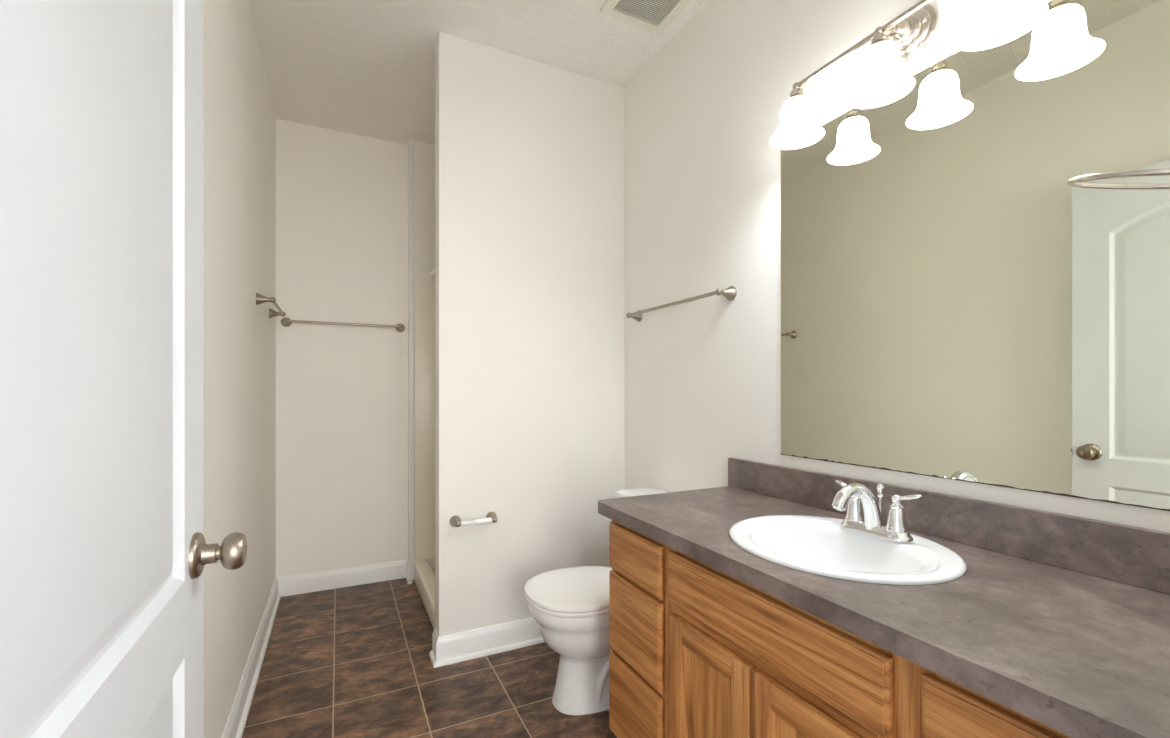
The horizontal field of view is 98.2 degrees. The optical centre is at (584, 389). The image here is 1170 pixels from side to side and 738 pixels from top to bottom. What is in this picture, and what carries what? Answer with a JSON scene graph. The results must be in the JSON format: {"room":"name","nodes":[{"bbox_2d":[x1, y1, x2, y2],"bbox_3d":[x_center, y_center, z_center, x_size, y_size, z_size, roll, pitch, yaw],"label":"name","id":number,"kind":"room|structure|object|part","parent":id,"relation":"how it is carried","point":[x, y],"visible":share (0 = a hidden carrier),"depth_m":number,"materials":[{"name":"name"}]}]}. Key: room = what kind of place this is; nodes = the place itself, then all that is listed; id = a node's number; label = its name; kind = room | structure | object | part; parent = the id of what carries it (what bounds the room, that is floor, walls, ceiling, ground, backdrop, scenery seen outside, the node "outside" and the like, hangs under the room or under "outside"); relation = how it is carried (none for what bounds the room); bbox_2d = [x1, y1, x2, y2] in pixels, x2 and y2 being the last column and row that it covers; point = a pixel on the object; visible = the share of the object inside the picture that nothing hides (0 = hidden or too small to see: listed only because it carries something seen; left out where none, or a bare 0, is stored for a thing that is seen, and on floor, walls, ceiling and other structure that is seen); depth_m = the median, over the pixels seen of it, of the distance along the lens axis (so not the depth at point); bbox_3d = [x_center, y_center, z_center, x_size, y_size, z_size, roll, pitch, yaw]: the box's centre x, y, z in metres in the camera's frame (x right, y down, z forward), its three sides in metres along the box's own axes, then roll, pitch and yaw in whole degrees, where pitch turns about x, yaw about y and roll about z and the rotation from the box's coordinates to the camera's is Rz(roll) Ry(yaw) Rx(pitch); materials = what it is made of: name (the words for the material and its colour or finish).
{"room":"bathroom","nodes":[
{"label":"bathroom","id":0,"kind":"room"},
{"bbox_2d":[204,0,275,737],"bbox_3d":[-1.064,-0.178,1.360,0.100,2.643,3.356,0,0,-26],"label":"wall","id":1,"kind":"structure","parent":0,"point":[240,119],"depth_m":1.72,"materials":[{"name":"beige paint"}]},
{"bbox_2d":[0,0,246,737],"bbox_3d":[-0.445,0.145,0.426,0.166,1.972,0.875,0,0,-26],"label":"door","id":2,"kind":"structure","parent":1,"relation":"in","point":[104,550],"depth_m":0.48,"materials":[{"name":"white paint"}]},
{"bbox_3d":[-0.548,0.250,0.785,0.038,0.056,0.056,0,0,-26],"label":"knob","id":3,"kind":"part","parent":2,"relation":"part of","materials":[{"name":"silver metal"}]},
{"bbox_2d":[222,577,280,737],"bbox_3d":[-1.018,1.087,1.410,0.026,0.112,3.106,0,0,-26],"label":"baseboard","id":4,"kind":"structure","parent":1,"relation":"attached to","point":[235,725],"depth_m":1.94,"materials":[{"name":"white paint"}]},
{"bbox_2d":[256,293,285,318],"bbox_3d":[-1.456,-0.385,2.361,0.070,0.053,0.503,0,0,-26],"label":"towel bar","id":5,"kind":"object","parent":1,"relation":"attached to","point":[260,299],"visible":1,"depth_m":2.17,"materials":[{"name":"silver metal"}]},
{"bbox_3d":[-1.357,-0.385,2.159,0.070,0.053,0.053,0,0,-26],"label":"post","id":6,"kind":"part","parent":5,"relation":"part of","materials":[{"name":"silver metal"}]},
{"bbox_3d":[-1.554,-0.385,2.563,0.070,0.053,0.053,0,0,-26],"label":"post","id":7,"kind":"part","parent":5,"relation":"part of","materials":[{"name":"silver metal"}]},
{"bbox_2d":[276,119,407,577],"bbox_3d":[-1.018,-0.178,3.192,1.586,2.643,0.100,0,0,-26],"label":"wall","id":8,"kind":"structure","parent":0,"point":[342,197],"depth_m":2.94,"materials":[{"name":"beige paint"}]},
{"bbox_2d":[277,560,408,596],"bbox_3d":[-1.380,1.091,2.918,0.694,0.105,0.076,0,0,-26],"label":"baseboard","id":9,"kind":"structure","parent":8,"relation":"attached to","point":[352,576],"depth_m":2.94,"materials":[{"name":"white paint"}]},
{"bbox_2d":[281,317,404,331],"bbox_3d":[-1.379,-0.378,2.922,0.653,0.053,0.070,0,0,-26],"label":"towel bar","id":10,"kind":"object","parent":8,"relation":"attached to","point":[286,322],"visible":1,"depth_m":2.88,"materials":[{"name":"silver metal"}]},
{"bbox_3d":[-1.648,-0.378,2.791,0.053,0.053,0.070,0,0,-26],"label":"post","id":11,"kind":"part","parent":10,"relation":"part of","materials":[{"name":"silver metal"}]},
{"bbox_3d":[-1.109,-0.378,3.053,0.053,0.053,0.070,0,0,-26],"label":"post","id":12,"kind":"part","parent":10,"relation":"part of","materials":[{"name":"silver metal"}]},
{"bbox_2d":[408,140,434,580],"bbox_3d":[-0.667,-0.178,3.265,0.892,2.643,0.076,0,0,-26],"label":"wall","id":13,"kind":"structure","parent":0,"point":[424,153],"depth_m":3.07,"materials":[{"name":"beige paint"}]},
{"bbox_2d":[410,141,413,580],"bbox_3d":[-1.037,-0.173,3.038,0.024,2.633,0.008,0,0,-26],"label":"trim","id":14,"kind":"structure","parent":13,"relation":"attached to","point":[411,142],"depth_m":3.03,"materials":[{"name":"white paint"}]},
{"bbox_2d":[242,578,616,737],"bbox_3d":[0.025,1.183,1.049,1.786,0.080,4.866,0,0,-26],"label":"floor","id":15,"kind":"structure","parent":0,"point":[350,661],"depth_m":1.98,"materials":[{"name":"tile"}]},
{"bbox_2d":[414,270,434,628],"bbox_3d":[-0.439,0.210,2.821,0.868,1.865,0.920,0,0,-26],"label":"shower stall","id":16,"kind":"object","parent":15,"relation":"on","point":[424,292],"visible":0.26,"depth_m":3.06,"materials":[{"name":"white plastic"}]},
{"bbox_2d":[424,267,434,282],"bbox_3d":[-0.748,-0.682,2.671,0.068,0.068,0.898,0,0,-26],"label":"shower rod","id":17,"kind":"object","parent":16,"relation":"attached to","point":[429,277],"visible":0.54,"depth_m":3.05,"materials":[{"name":"white plastic"}]},
{"bbox_3d":[-0.748,-0.682,2.671,0.025,0.025,0.898,0,0,-26],"label":"rod","id":18,"kind":"part","parent":17,"relation":"part of","materials":[{"name":"white metal"}]},
{"bbox_2d":[524,487,668,715],"bbox_3d":[0.101,0.786,1.929,0.671,0.714,0.444,0,0,-26],"label":"toilet","id":19,"kind":"object","parent":15,"relation":"on","point":[569,607],"visible":0.5,"depth_m":1.79,"materials":[{"name":"white ceramic"}]},
{"bbox_3d":[-0.002,0.747,1.878,0.440,0.016,0.378,0,0,-26],"label":"seat","id":20,"kind":"part","parent":19,"relation":"part of","materials":[{"name":"white plastic"}]},
{"bbox_3d":[-0.002,0.724,1.878,0.441,0.024,0.380,0,0,-26],"label":"lid","id":21,"kind":"part","parent":19,"relation":"part of","materials":[{"name":"white plastic"}]},
{"bbox_3d":[0.043,0.950,1.900,0.525,0.386,0.368,0,0,-26],"label":"bowl","id":22,"kind":"part","parent":19,"relation":"part of","materials":[{"name":"white ceramic"}]},
{"bbox_3d":[0.307,0.447,2.028,0.214,0.036,0.444,0,0,-26],"label":"tank lid","id":23,"kind":"part","parent":19,"relation":"part of","materials":[{"name":"white ceramic"}]},
{"bbox_2d":[609,520,1070,737],"bbox_3d":[0.576,0.763,1.121,0.527,0.760,1.244,0,0,-26],"label":"vanity cabinet","id":24,"kind":"object","parent":15,"relation":"on","point":[698,650],"visible":0.91,"depth_m":1.04,"materials":[{"name":"brown wood"}]},
{"bbox_3d":[0.139,0.921,1.437,0.018,0.240,0.275,0,0,-26],"label":"drawer","id":25,"kind":"part","parent":24,"relation":"part of","materials":[{"name":"brown wood"}]},
{"bbox_3d":[0.139,0.671,1.437,0.018,0.233,0.275,0,0,-26],"label":"drawer","id":26,"kind":"part","parent":24,"relation":"part of","materials":[{"name":"brown wood"}]},
{"bbox_3d":[0.139,0.474,1.437,0.018,0.137,0.275,0,0,-26],"label":"drawer","id":27,"kind":"part","parent":24,"relation":"part of","materials":[{"name":"brown wood"}]},
{"bbox_3d":[0.159,0.795,1.440,0.018,0.035,0.244,0,0,-26],"label":"rail","id":28,"kind":"part","parent":24,"relation":"part of","materials":[{"name":"brown wood"}]},
{"bbox_3d":[0.159,0.550,1.440,0.018,0.035,0.244,0,0,-26],"label":"rail","id":29,"kind":"part","parent":24,"relation":"part of","materials":[{"name":"brown wood"}]},
{"bbox_3d":[0.159,0.399,1.440,0.018,0.032,0.244,0,0,-26],"label":"rail","id":30,"kind":"part","parent":24,"relation":"part of","materials":[{"name":"brown wood"}]},
{"bbox_3d":[0.278,0.801,1.153,0.012,0.376,0.172,0,0,-26],"label":"door panel","id":31,"kind":"part","parent":24,"relation":"part of","materials":[{"name":"brown wood"}]},
{"bbox_3d":[0.278,0.587,1.152,0.016,0.052,0.174,0,0,-26],"label":"door rail","id":32,"kind":"part","parent":24,"relation":"part of","materials":[{"name":"brown wood"}]},
{"bbox_3d":[0.353,0.547,1.040,0.018,0.052,0.530,0,0,-26],"label":"rail","id":33,"kind":"part","parent":24,"relation":"part of","materials":[{"name":"brown wood"}]},
{"bbox_3d":[0.353,0.399,1.040,0.018,0.032,0.530,0,0,-26],"label":"rail","id":34,"kind":"part","parent":24,"relation":"part of","materials":[{"name":"brown wood"}]},
{"bbox_3d":[0.402,0.801,0.897,0.012,0.376,0.178,0,0,-26],"label":"door panel","id":35,"kind":"part","parent":24,"relation":"part of","materials":[{"name":"brown wood"}]},
{"bbox_3d":[0.402,0.587,0.897,0.016,0.052,0.180,0,0,-26],"label":"door rail","id":36,"kind":"part","parent":24,"relation":"part of","materials":[{"name":"brown wood"}]},
{"bbox_2d":[598,457,1169,737],"bbox_3d":[0.560,0.312,1.129,0.553,0.139,1.279,0,0,-26],"label":"countertop","id":37,"kind":"structure","parent":24,"relation":"on","point":[1060,621],"depth_m":0.86,"materials":[{"name":"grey laminate"}]},
{"bbox_2d":[729,515,966,584],"bbox_3d":[0.555,0.408,1.126,0.431,0.150,0.477,0,0,-26],"label":"sink","id":38,"kind":"object","parent":37,"relation":"in","point":[817,545],"visible":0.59,"depth_m":1.16,"materials":[{"name":"white ceramic"}]},
{"bbox_2d":[832,480,921,542],"bbox_3d":[0.652,0.272,1.188,0.179,0.122,0.173,0,0,9],"label":"faucet","id":39,"kind":"object","parent":37,"relation":"on","point":[863,512],"visible":1,"depth_m":1.15,"materials":[{"name":"silver metal"}]},
{"bbox_3d":[0.646,0.241,1.249,0.022,0.031,0.065,0,0,-26],"label":"lever","id":40,"kind":"part","parent":39,"relation":"part of","materials":[{"name":"silver metal"}]},
{"bbox_3d":[0.655,0.283,1.229,0.045,0.062,0.045,0,0,-26],"label":"handle","id":41,"kind":"part","parent":39,"relation":"part of","materials":[{"name":"silver metal"}]},
{"bbox_3d":[0.623,0.268,1.157,0.154,0.113,0.041,0,0,-26],"label":"spout","id":42,"kind":"part","parent":39,"relation":"part of","materials":[{"name":"silver metal"}]},
{"bbox_3d":[0.678,0.323,1.183,0.058,0.020,0.166,0,0,-26],"label":"plate","id":43,"kind":"part","parent":39,"relation":"part of","materials":[{"name":"silver metal"}]},
{"bbox_3d":[0.691,0.267,1.186,0.016,0.094,0.016,0,0,-26],"label":"lift rod","id":44,"kind":"part","parent":39,"relation":"part of","materials":[{"name":"silver metal"}]},
{"bbox_3d":[0.700,0.283,1.138,0.045,0.062,0.045,0,0,-26],"label":"handle","id":45,"kind":"part","parent":39,"relation":"part of","materials":[{"name":"silver metal"}]},
{"bbox_3d":[0.709,0.241,1.119,0.022,0.031,0.065,0,0,-26],"label":"lever","id":46,"kind":"part","parent":39,"relation":"part of","materials":[{"name":"silver metal"}]},
{"bbox_3d":[0.547,0.474,0.598,0.018,0.137,0.287,0,0,-26],"label":"drawer","id":47,"kind":"part","parent":24,"relation":"part of","materials":[{"name":"brown wood"}]},
{"bbox_3d":[0.565,0.399,0.604,0.018,0.032,0.264,0,0,-26],"label":"rail","id":48,"kind":"part","parent":24,"relation":"part of","materials":[{"name":"brown wood"}]},
{"bbox_2d":[248,0,705,144],"bbox_3d":[-0.332,-1.540,1.782,1.786,0.080,3.236,0,0,-26],"label":"ceiling","id":49,"kind":"structure","parent":0,"point":[366,68],"depth_m":2.21,"materials":[{"name":"white paint"}]},
{"bbox_2d":[600,0,691,33],"bbox_3d":[0.252,-1.493,1.928,0.292,0.014,0.292,0,0,-26],"label":"ceiling vent","id":50,"kind":"object","parent":49,"relation":"in","point":[656,16],"visible":1,"depth_m":1.99,"materials":[{"name":"beige plastic"}]},
{"bbox_2d":[613,0,680,25],"bbox_3d":[0.250,-1.488,1.931,0.213,0.002,0.216,0,0,-26],"label":"grille","id":51,"kind":"object","parent":50,"relation":"attached to","point":[643,12],"depth_m":1.99,"materials":[{"name":"beige plastic"}]},
{"bbox_2d":[435,32,623,636],"bbox_3d":[-0.228,-0.178,2.357,0.897,2.643,0.097,0,0,-26],"label":"wall partition","id":52,"kind":"structure","parent":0,"point":[529,153],"depth_m":2.27,"materials":[{"name":"beige paint"}]},
{"bbox_2d":[450,512,497,526],"bbox_3d":[-0.465,0.555,2.150,0.203,0.047,0.068,0,0,-26],"label":"toilet paper holder","id":53,"kind":"object","parent":52,"relation":"attached to","point":[455,521],"visible":1,"depth_m":2.13,"materials":[{"name":"silver metal"}]},
{"bbox_3d":[-0.535,0.555,2.116,0.047,0.047,0.068,0,0,-26],"label":"post","id":54,"kind":"part","parent":53,"relation":"part of","materials":[{"name":"silver metal"}]},
{"bbox_3d":[-0.395,0.555,2.184,0.047,0.047,0.068,0,0,-26],"label":"post","id":55,"kind":"part","parent":53,"relation":"part of","materials":[{"name":"silver metal"}]},
{"bbox_2d":[429,617,544,667],"bbox_3d":[-0.232,1.087,2.335,0.923,0.112,0.113,0,0,-26],"label":"baseboard","id":56,"kind":"structure","parent":52,"relation":"attached to","point":[481,642],"depth_m":2.19,"materials":[{"name":"white paint"}]},
{"bbox_2d":[624,0,1169,532],"bbox_3d":[0.453,-0.178,2.097,0.100,2.643,3.356,0,0,-26],"label":"wall","id":57,"kind":"structure","parent":0,"point":[702,170],"depth_m":1.86,"materials":[{"name":"beige paint"}]},
{"bbox_2d":[626,286,736,321],"bbox_3d":[0.360,-0.348,2.092,0.070,0.053,0.676,0,0,-26],"label":"towel bar","id":58,"kind":"object","parent":57,"relation":"attached to","point":[729,293],"visible":1,"depth_m":1.93,"materials":[{"name":"silver metal"}]},
{"bbox_3d":[0.224,-0.348,2.372,0.070,0.053,0.053,0,0,-26],"label":"post","id":59,"kind":"part","parent":58,"relation":"part of","materials":[{"name":"silver metal"}]},
{"bbox_3d":[0.496,-0.348,1.812,0.070,0.053,0.053,0,0,-26],"label":"post","id":60,"kind":"part","parent":58,"relation":"part of","materials":[{"name":"silver metal"}]},
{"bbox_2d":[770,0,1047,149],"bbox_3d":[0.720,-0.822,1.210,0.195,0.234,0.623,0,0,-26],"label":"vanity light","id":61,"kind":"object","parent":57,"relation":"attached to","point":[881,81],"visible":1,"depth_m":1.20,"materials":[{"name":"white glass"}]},
{"bbox_2d":[786,82,806,134],"bbox_3d":[0.591,-0.787,1.415,0.060,0.141,0.060,0,0,-26],"label":"socket","id":62,"kind":"object","parent":61,"relation":"attached to","point":[796,105],"depth_m":1.39,"materials":[{"name":"white glass"}]},
{"bbox_3d":[0.591,-0.755,1.415,0.142,0.100,0.142,0,0,-26],"label":"lamp shade","id":63,"kind":"part","parent":61,"relation":"part of","materials":[{"name":"white glass"}]},
{"bbox_2d":[866,26,892,88],"bbox_3d":[0.696,-0.787,1.198,0.060,0.141,0.060,0,0,-26],"label":"socket","id":64,"kind":"object","parent":61,"relation":"attached to","point":[879,55],"depth_m":1.18,"materials":[{"name":"white glass"}]},
{"bbox_3d":[0.696,-0.755,1.198,0.142,0.100,0.142,0,0,-26],"label":"lamp shade","id":65,"kind":"part","parent":61,"relation":"part of","materials":[{"name":"white glass"}]},
{"bbox_3d":[0.739,-0.863,1.218,0.106,0.061,0.049,0,0,-26],"label":"arm","id":66,"kind":"part","parent":61,"relation":"part of","materials":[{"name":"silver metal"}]},
{"bbox_2d":[980,0,1016,23],"bbox_3d":[0.801,-0.787,0.982,0.060,0.141,0.060,0,0,-26],"label":"socket","id":67,"kind":"object","parent":61,"relation":"attached to","point":[999,14],"depth_m":0.98,"materials":[{"name":"white"}]},
{"bbox_3d":[0.801,-0.755,0.982,0.142,0.100,0.142,0,0,-26],"label":"lamp shade","id":68,"kind":"part","parent":61,"relation":"part of","materials":[{"name":"white glass"}]},
{"bbox_2d":[728,457,1169,594],"bbox_3d":[0.800,0.293,1.246,0.019,0.101,1.279,0,0,-26],"label":"backsplash","id":69,"kind":"structure","parent":57,"relation":"attached to","point":[1126,554],"depth_m":1.06,"materials":[{"name":"grey laminate"}]},
{"bbox_2d":[781,0,1169,510],"bbox_3d":[0.841,-0.283,1.176,0.006,0.978,0.980,0,0,-26],"label":"wall mirror","id":70,"kind":"object","parent":57,"relation":"attached to","point":[953,307],"visible":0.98,"depth_m":1.08,"materials":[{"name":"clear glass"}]},
{"bbox_3d":[0.402,-0.178,0.273,1.586,2.643,0.120,0,0,-26],"label":"wall","id":71,"kind":"structure","parent":0,"visible":0},
{"bbox_2d":[1067,168,1169,189],"bbox_3d":[0.626,-0.214,0.538,0.165,0.075,0.163,0,0,-26],"label":"towel ring","id":72,"kind":"object","parent":71,"relation":"attached to","point":[1076,181],"visible":1,"depth_m":0.56,"materials":[{"name":"silver metal"}]}
]}

